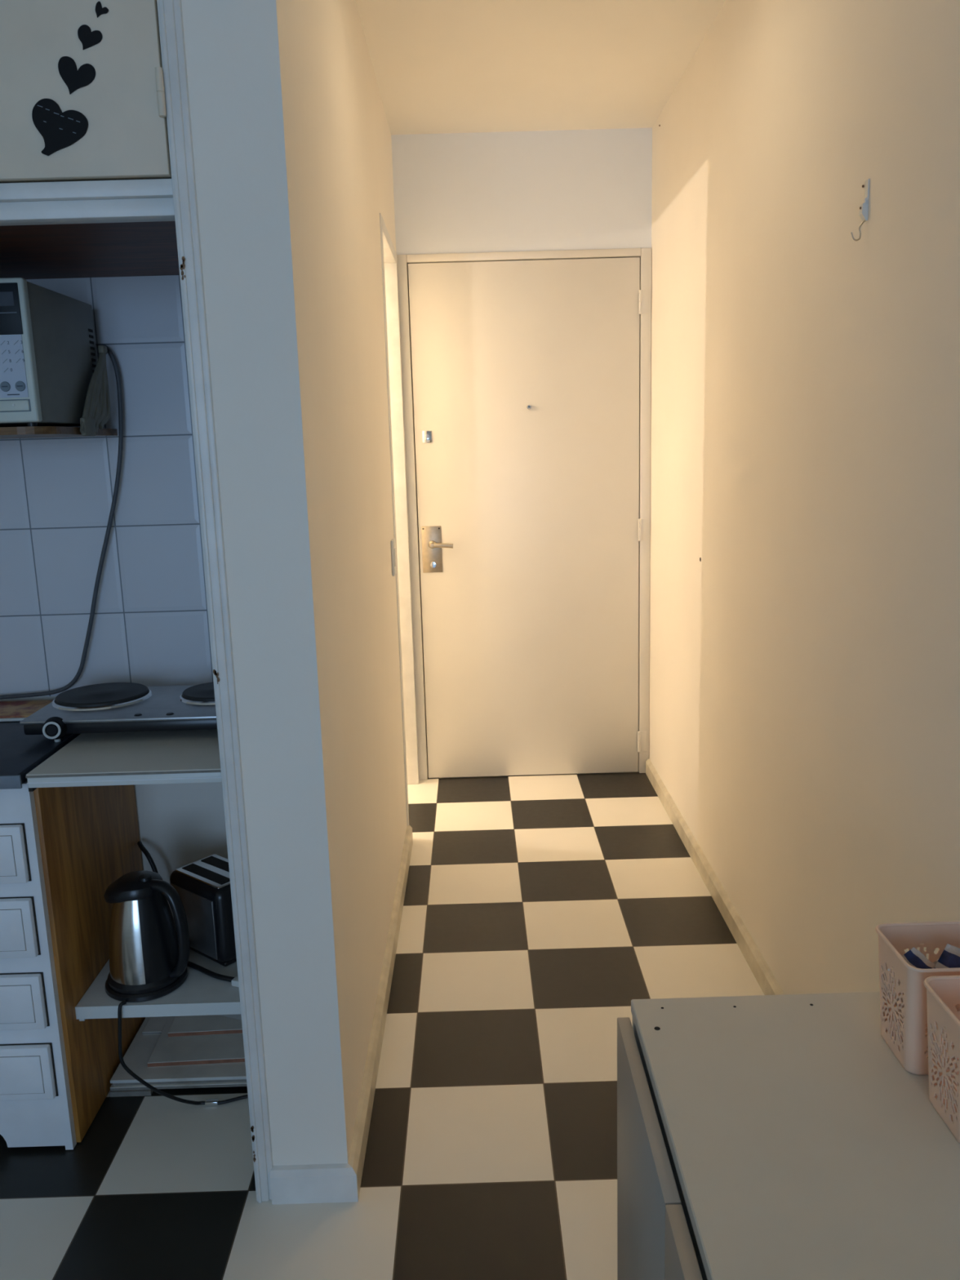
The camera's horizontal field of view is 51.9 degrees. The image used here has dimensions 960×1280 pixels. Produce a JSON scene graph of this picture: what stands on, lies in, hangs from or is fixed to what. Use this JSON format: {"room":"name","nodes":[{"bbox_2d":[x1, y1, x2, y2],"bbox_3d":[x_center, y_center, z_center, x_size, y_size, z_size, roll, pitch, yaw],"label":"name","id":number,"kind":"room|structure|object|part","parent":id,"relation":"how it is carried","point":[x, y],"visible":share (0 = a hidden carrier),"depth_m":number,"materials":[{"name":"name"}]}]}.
{"room":"studio apartment","nodes":[
{"label":"studio apartment","id":0,"kind":"room"},
{"bbox_2d":[0,696,227,905],"bbox_3d":[-1.626,-0.312,2.440,2.342,2.592,0.232,-2,11,0],"label":"wall","id":1,"kind":"structure","parent":0,"point":[180,825],"depth_m":2.48,"materials":[{"name":"paint"}]},
{"bbox_2d":[0,426,117,439],"bbox_3d":[-1.142,-0.356,2.113,0.610,0.178,0.384,-2,11,0],"label":"wall shelf","id":2,"kind":"object","parent":1,"relation":"attached to","point":[31,432],"visible":0.96,"depth_m":1.97,"materials":[{"name":"brown wood"}]},
{"bbox_2d":[0,277,97,426],"bbox_3d":[-1.078,-0.569,2.028,0.459,0.270,0.361,-2,11,0],"label":"microwave","id":3,"kind":"object","parent":2,"relation":"on","point":[48,357],"visible":0.99,"depth_m":1.92,"materials":[{"name":"silver metal"}]},
{"bbox_2d":[0,343,123,699],"bbox_3d":[-1.022,-0.262,2.306,0.427,0.823,0.010,-2,11,0],"label":"power cord","id":4,"kind":"object","parent":3,"relation":"hanging from","point":[74,680],"visible":0.94,"depth_m":2.31,"materials":[{"name":"grey rubber"}]},
{"bbox_2d":[80,345,111,436],"bbox_3d":[-0.833,-0.541,2.128,0.018,0.199,0.194,-2,11,0],"label":"shelf bracket","id":5,"kind":"object","parent":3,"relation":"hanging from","point":[96,411],"visible":1,"depth_m":2.14,"materials":[{"name":"grey metal"}]},
{"bbox_2d":[0,0,179,279],"bbox_3d":[-1.056,-1.125,1.800,1.124,0.778,0.701,-2,11,0],"label":"upper cabinet","id":6,"kind":"object","parent":1,"relation":"attached to","point":[126,137],"visible":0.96,"depth_m":1.52,"materials":[{"name":"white wood"}]},
{"bbox_2d":[31,98,88,155],"bbox_3d":[-0.647,-0.792,1.521,0.084,0.081,0.004,-2,11,0],"label":"sticker","id":7,"kind":"object","parent":6,"relation":"attached to","point":[59,130],"visible":1,"depth_m":1.52,"materials":[{"name":"black plastic"}]},
{"bbox_2d":[57,56,95,94],"bbox_3d":[-0.616,-0.864,1.508,0.056,0.054,0.001,-2,11,0],"label":"sticker","id":8,"kind":"object","parent":6,"relation":"attached to","point":[74,79],"visible":1,"depth_m":1.51,"materials":[{"name":"black plastic"}]},
{"bbox_3d":[-0.763,-1.082,1.476,0.534,0.736,0.022,-2,11,0],"label":"cupboard door","id":9,"kind":"part","parent":6,"relation":"part of","materials":[{"name":"grey paint"}]},
{"bbox_2d":[77,24,102,49],"bbox_3d":[-0.592,-0.916,1.498,0.037,0.035,0.001,-2,11,0],"label":"sticker","id":10,"kind":"object","parent":6,"relation":"attached to","point":[88,38],"visible":1,"depth_m":1.50,"materials":[{"name":"black plastic"}]},
{"bbox_2d":[95,0,108,17],"bbox_3d":[-0.572,-0.954,1.491,0.020,0.022,0.001,-2,11,0],"label":"sticker","id":11,"kind":"object","parent":6,"relation":"attached to","point":[100,11],"visible":1,"depth_m":1.49,"materials":[{"name":"black plastic"}]},
{"bbox_2d":[0,275,213,696],"bbox_3d":[-1.432,-0.517,2.279,1.942,1.355,0.009,-2,11,0],"label":"tiles","id":12,"kind":"structure","parent":1,"relation":"attached to","point":[150,626],"depth_m":2.33,"materials":[{"name":"white tile"}]},
{"bbox_2d":[181,0,407,1165],"bbox_3d":[-0.376,-0.428,2.844,0.169,2.592,2.420,-2,11,0],"label":"wall","id":13,"kind":"structure","parent":0,"point":[291,139],"depth_m":1.79,"materials":[{"name":"paint"}]},
{"bbox_2d":[0,178,174,226],"bbox_3d":[-1.043,-0.688,1.576,1.122,0.052,0.052,-2,11,0],"label":"trim","id":14,"kind":"structure","parent":13,"relation":"attached to","point":[149,200],"depth_m":1.56,"materials":[{"name":"white wood"}]},
{"bbox_2d":[75,905,240,1021],"bbox_3d":[-0.636,0.770,2.297,0.423,0.110,0.462,-2,11,0],"label":"shelf","id":15,"kind":"object","parent":13,"relation":"attached to","point":[201,993],"visible":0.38,"depth_m":2.08,"materials":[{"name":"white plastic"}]},
{"bbox_2d":[103,870,190,1002],"bbox_3d":[-0.729,0.623,2.124,0.172,0.251,0.174,-7,12,-26],"label":"kettle","id":16,"kind":"object","parent":15,"relation":"on","point":[148,957],"visible":1,"depth_m":2.07,"materials":[{"name":"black metal"}]},
{"bbox_3d":[-0.739,0.526,2.106,0.119,0.043,0.106,-2,11,0],"label":"lid","id":17,"kind":"part","parent":16,"relation":"part of","materials":[{"name":"black plastic"}]},
{"bbox_3d":[-0.681,0.626,2.112,0.048,0.186,0.122,2,12,16],"label":"handle mount","id":18,"kind":"part","parent":16,"relation":"part of","materials":[{"name":"black plastic"}]},
{"bbox_3d":[-0.659,0.619,2.099,0.082,0.223,0.029,2,12,19],"label":"handle","id":19,"kind":"part","parent":16,"relation":"part of","materials":[{"name":"black plastic"}]},
{"bbox_3d":[-0.634,0.774,2.064,0.423,0.028,0.002,-2,11,0],"label":"shelf","id":20,"kind":"part","parent":15,"relation":"part of","materials":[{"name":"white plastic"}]},
{"bbox_2d":[117,1000,248,1106],"bbox_3d":[-0.614,0.886,2.142,0.319,0.298,0.036,-6,12,-20],"label":"power cord","id":21,"kind":"object","parent":15,"relation":"on","point":[213,1101],"visible":0.91,"depth_m":2.11,"materials":[{"name":"black rubber"}]},
{"bbox_2d":[137,840,238,986],"bbox_3d":[-0.690,0.627,2.269,0.073,0.183,0.523,-12,15,-41],"label":"power cord","id":22,"kind":"object","parent":15,"relation":"on","point":[234,980],"visible":0.37,"depth_m":2.18,"materials":[{"name":"black rubber"}]},
{"bbox_2d":[169,853,236,966],"bbox_3d":[-0.597,0.620,2.275,0.218,0.188,0.141,7,14,39],"label":"toaster","id":23,"kind":"object","parent":15,"relation":"on","point":[202,886],"visible":0.52,"depth_m":2.21,"materials":[{"name":"black plastic"}]},
{"bbox_3d":[-0.648,0.636,2.230,0.158,0.140,0.003,7,14,39],"label":"plate","id":24,"kind":"part","parent":23,"relation":"part of","materials":[{"name":"metal"}]},
{"bbox_3d":[-0.605,0.530,2.261,0.164,0.004,0.110,7,14,39],"label":"plate","id":25,"kind":"part","parent":23,"relation":"part of","materials":[{"name":"silver metal"}]},
{"bbox_2d":[156,0,272,1202],"bbox_3d":[-0.450,-0.194,1.674,0.035,2.592,0.065,-2,11,0],"label":"trim","id":26,"kind":"structure","parent":13,"relation":"attached to","point":[169,11],"depth_m":1.66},
{"bbox_2d":[270,1163,358,1204],"bbox_3d":[-0.317,1.045,1.893,0.165,0.070,0.018,-2,11,0],"label":"baseboard","id":27,"kind":"structure","parent":13,"relation":"attached to","point":[315,1183],"depth_m":1.89,"materials":[{"name":"white wood"}]},
{"bbox_2d":[347,825,413,1198],"bbox_3d":[-0.249,0.875,2.737,0.018,0.070,1.738,-2,11,0],"label":"baseboard","id":28,"kind":"structure","parent":13,"relation":"attached to","point":[361,1131],"depth_m":2.36,"materials":[{"name":"paint"}]},
{"bbox_2d":[391,538,396,576],"bbox_3d":[-0.286,-0.275,3.278,0.012,0.118,0.080,-2,11,0],"label":"light switch","id":29,"kind":"object","parent":13,"relation":"attached to","point":[393,541],"visible":1,"depth_m":3.25,"materials":[{"name":"white plastic"}]},
{"bbox_2d":[0,771,764,1279],"bbox_3d":[-0.911,1.412,0.435,3.650,0.050,9.450,-2,11,0],"label":"floor","id":30,"kind":"structure","parent":0,"point":[536,908],"depth_m":2.17,"materials":[{"name":"tile"}]},
{"bbox_2d":[0,780,146,1150],"bbox_3d":[-1.135,0.628,2.224,0.566,0.801,0.544,-2,11,0],"label":"base cabinet","id":31,"kind":"object","parent":30,"relation":"on","point":[61,848],"visible":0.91,"depth_m":2.03,"materials":[{"name":"white paint"}]},
{"bbox_3d":[-1.129,0.423,1.915,0.488,0.118,0.018,-2,11,0],"label":"drawer","id":32,"kind":"part","parent":31,"relation":"part of","materials":[{"name":"white paint"}]},
{"bbox_3d":[-1.125,0.576,1.945,0.488,0.123,0.018,-2,11,0],"label":"drawer","id":33,"kind":"part","parent":31,"relation":"part of","materials":[{"name":"white paint"}]},
{"bbox_3d":[-1.120,0.733,1.976,0.488,0.117,0.018,-2,11,0],"label":"drawer","id":34,"kind":"part","parent":31,"relation":"part of","materials":[{"name":"white paint"}]},
{"bbox_3d":[-1.115,0.887,2.007,0.488,0.119,0.018,-2,11,0],"label":"drawer","id":35,"kind":"part","parent":31,"relation":"part of","materials":[{"name":"white paint"}]},
{"bbox_3d":[-1.137,0.676,1.983,0.557,0.801,0.018,-2,11,0],"label":"frame","id":36,"kind":"part","parent":31,"relation":"part of","materials":[{"name":"white paint"}]},
{"bbox_2d":[0,720,81,789],"bbox_3d":[-1.376,0.229,2.136,1.008,0.026,0.561,-2,11,0],"label":"countertop","id":37,"kind":"structure","parent":31,"relation":"on","point":[20,753],"depth_m":2.02,"materials":[{"name":"stone"}]},
{"bbox_2d":[0,699,53,721],"bbox_3d":[-1.225,0.170,2.310,0.519,0.012,0.150,-2,11,0],"label":"chopping board","id":38,"kind":"object","parent":37,"relation":"on","point":[10,711],"visible":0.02,"depth_m":2.31,"materials":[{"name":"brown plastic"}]},
{"bbox_2d":[25,728,222,791],"bbox_3d":[-0.654,0.214,2.141,0.429,0.041,0.560,-2,11,0],"label":"board","id":39,"kind":"object","parent":37,"relation":"on","point":[190,756],"visible":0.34,"depth_m":1.93,"materials":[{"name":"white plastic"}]},
{"bbox_2d":[19,681,217,742],"bbox_3d":[-0.701,0.156,2.162,0.502,0.069,0.314,-2,11,0],"label":"hotplate","id":40,"kind":"object","parent":39,"relation":"on","point":[110,707],"visible":0.63,"depth_m":2.09,"materials":[{"name":"silver metal"}]},
{"bbox_3d":[-0.878,0.185,2.027,0.048,0.048,0.034,-2,11,0],"label":"knob","id":41,"kind":"part","parent":40,"relation":"part of","materials":[{"name":"black plastic"}]},
{"bbox_3d":[-0.845,0.123,2.206,0.196,0.014,0.196,-2,11,0],"label":"burner","id":42,"kind":"part","parent":40,"relation":"part of","materials":[{"name":"black metal"}]},
{"bbox_3d":[-0.583,0.116,2.207,0.160,0.014,0.160,-2,11,0],"label":"burner","id":43,"kind":"part","parent":40,"relation":"part of","materials":[{"name":"black metal"}]},
{"bbox_2d":[109,1089,153,1097],"bbox_3d":[-0.788,1.013,2.269,0.093,0.012,0.100,-2,11,0],"label":"sheet","id":44,"kind":"structure","parent":30,"relation":"on","point":[126,1092],"depth_m":2.22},
{"bbox_2d":[110,1081,247,1090],"bbox_3d":[-0.629,0.973,2.395,0.416,0.008,0.350,-2,11,0],"label":"sheet","id":45,"kind":"object","parent":44,"relation":"on","point":[234,1083],"visible":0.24,"depth_m":2.22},
{"bbox_2d":[112,1079,246,1085],"bbox_3d":[-0.626,0.964,2.395,0.410,0.008,0.346,-2,11,0],"label":"sheet","id":46,"kind":"object","parent":45,"relation":"on","point":[233,1080],"visible":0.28,"depth_m":2.23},
{"bbox_2d":[110,1017,246,1083],"bbox_3d":[-0.628,0.956,2.392,0.414,0.008,0.350,-2,11,0],"label":"shelf","id":47,"kind":"object","parent":46,"relation":"on","point":[136,1057],"visible":0.3,"depth_m":2.25,"materials":[{"name":"white wood"}]},
{"bbox_2d":[142,1016,168,1034],"bbox_3d":[-0.796,0.937,2.473,0.048,0.006,0.170,-2,11,0],"label":"sheet","id":48,"kind":"object","parent":47,"relation":"on","point":[155,1025],"visible":0.42,"depth_m":2.42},
{"bbox_2d":[147,1016,244,1066],"bbox_3d":[-0.598,0.950,2.368,0.346,0.011,0.217,-2,11,0],"label":"sheet","id":49,"kind":"object","parent":47,"relation":"on","point":[215,1048],"visible":0.42,"depth_m":2.30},
{"bbox_3d":[-0.585,0.928,2.422,0.250,0.008,0.090,-2,11,0],"label":"sheet","id":50,"kind":"object","parent":49,"relation":"on","visible":0},
{"bbox_2d":[168,1014,242,1036],"bbox_3d":[-0.591,0.919,2.418,0.307,0.011,0.145,-2,11,-2],"label":"sheet","id":51,"kind":"object","parent":50,"relation":"on","point":[211,1024],"visible":0.28,"depth_m":2.36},
{"bbox_2d":[218,1013,241,1020],"bbox_3d":[-0.601,0.890,2.440,0.132,0.036,0.098,3,12,22],"label":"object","id":52,"kind":"structure","parent":51,"relation":"on","point":[237,1016],"depth_m":2.40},
{"bbox_2d":[617,991,959,1279],"bbox_3d":[0.463,0.868,0.997,0.554,0.720,0.676,-2,11,0],"label":"base cabinet","id":53,"kind":"object","parent":30,"relation":"on","point":[760,1137],"visible":1,"depth_m":1.01,"materials":[{"name":"white laminate"}]},
{"bbox_3d":[0.191,0.803,1.151,0.016,0.604,0.310,-2,11,0],"label":"cabinet door","id":54,"kind":"part","parent":53,"relation":"part of","materials":[{"name":"grey laminate"}]},
{"bbox_3d":[0.470,0.814,1.320,0.532,0.702,0.017,-2,11,0],"label":"panel","id":55,"kind":"part","parent":53,"relation":"part of","materials":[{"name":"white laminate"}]},
{"bbox_3d":[0.195,0.866,0.834,0.016,0.604,0.332,-2,11,0],"label":"cabinet door","id":56,"kind":"part","parent":53,"relation":"part of","materials":[{"name":"grey laminate"}]},
{"bbox_2d":[875,920,959,1075],"bbox_3d":[0.522,0.407,1.121,0.120,0.133,0.108,-2,11,0],"label":"storage basket","id":57,"kind":"object","parent":53,"relation":"on","point":[908,1042],"visible":0.75,"depth_m":1.12,"materials":[{"name":"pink plastic"}]},
{"bbox_2d":[887,946,935,970],"bbox_3d":[0.487,0.370,1.113,0.050,0.052,0.010,2,12,20],"label":"packet","id":58,"kind":"object","parent":57,"relation":"in","point":[914,957],"visible":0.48,"depth_m":1.11,"materials":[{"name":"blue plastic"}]},
{"bbox_2d":[895,960,937,1025],"bbox_3d":[0.509,0.410,1.143,0.068,0.088,0.018,-3,11,-5],"label":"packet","id":59,"kind":"object","parent":57,"relation":"in","point":[935,962],"visible":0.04,"depth_m":1.14,"materials":[{"name":"white plastic"}]},
{"bbox_2d":[934,943,959,968],"bbox_3d":[0.532,0.379,1.119,0.055,0.071,0.012,-2,11,0],"label":"packet","id":60,"kind":"object","parent":57,"relation":"in","point":[949,957],"visible":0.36,"depth_m":1.11,"materials":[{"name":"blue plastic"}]},
{"bbox_2d":[923,975,959,1142],"bbox_3d":[0.526,0.430,1.005,0.120,0.133,0.108,-2,11,0],"label":"storage basket","id":61,"kind":"object","parent":53,"relation":"on","point":[943,992],"visible":1,"depth_m":1.01,"materials":[{"name":"pink plastic"}]},
{"bbox_2d":[391,128,652,254],"bbox_3d":[0.112,-0.690,4.092,1.171,2.592,0.120,-2,11,0],"label":"wall","id":62,"kind":"structure","parent":0,"point":[565,189],"depth_m":3.82,"materials":[{"name":"white paint"}]},
{"bbox_2d":[379,213,651,826],"bbox_3d":[0.121,-0.403,3.756,1.172,2.158,0.770,-2,11,0],"label":"door frame","id":63,"kind":"structure","parent":62,"relation":"attached to","point":[645,254],"depth_m":3.98,"materials":[{"name":"beige paint"}]},
{"bbox_2d":[408,257,648,777],"bbox_3d":[0.219,-0.451,4.068,0.945,2.117,0.102,-2,11,0],"label":"door","id":64,"kind":"structure","parent":62,"relation":"in","point":[526,373],"depth_m":4.06,"materials":[{"name":"beige paint"}]},
{"bbox_3d":[-0.214,-0.823,3.993,0.038,0.048,0.006,-2,11,0],"label":"latch plate","id":65,"kind":"part","parent":64,"relation":"part of","materials":[{"name":"silver metal"}]},
{"bbox_3d":[-0.199,-0.375,4.083,0.081,0.192,0.006,-2,11,0],"label":"lock plate","id":66,"kind":"part","parent":64,"relation":"part of","materials":[{"name":"silver metal"}]},
{"bbox_3d":[-0.197,-0.389,4.050,0.034,0.034,0.052,-2,11,0],"label":"handle","id":67,"kind":"part","parent":64,"relation":"part of","materials":[{"name":"silver metal"}]},
{"bbox_3d":[-0.154,-0.385,4.031,0.089,0.022,0.013,-2,11,0],"label":"lever","id":68,"kind":"part","parent":64,"relation":"part of","materials":[{"name":"silver metal"}]},
{"bbox_2d":[355,0,725,134],"bbox_3d":[-0.987,-1.202,-0.084,3.650,0.100,9.450,-2,11,0],"label":"ceiling","id":69,"kind":"structure","parent":0,"point":[440,66],"depth_m":3.07,"materials":[{"name":"paint"}]},
{"bbox_2d":[648,0,959,994],"bbox_3d":[0.798,0.065,0.186,0.120,2.592,9.450,-2,11,0],"label":"wall","id":70,"kind":"structure","parent":0,"point":[804,687],"depth_m":2.12,"materials":[{"name":"paint"}]},
{"bbox_2d":[645,758,784,995],"bbox_3d":[0.770,1.370,0.105,0.016,0.066,8.485,-2,11,0],"label":"baseboard","id":71,"kind":"structure","parent":70,"relation":"attached to","point":[764,976],"depth_m":3.03,"materials":[{"name":"paint"}]},
{"bbox_2d":[850,178,869,240],"bbox_3d":[0.692,-0.785,1.804,0.028,0.105,0.028,-2,11,0],"label":"wall hook","id":72,"kind":"object","parent":70,"relation":"attached to","point":[864,207],"visible":1,"depth_m":1.79,"materials":[{"name":"white metal"}]},
{"bbox_3d":[0.702,-0.797,1.793,0.006,0.012,0.008,-2,11,0],"label":"plate","id":73,"kind":"part","parent":72,"relation":"part of","materials":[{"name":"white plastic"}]},
{"bbox_3d":[0.703,-0.818,1.791,0.003,0.035,0.015,-2,11,0],"label":"plate","id":74,"kind":"part","parent":72,"relation":"part of","materials":[{"name":"white plastic"}]}
]}

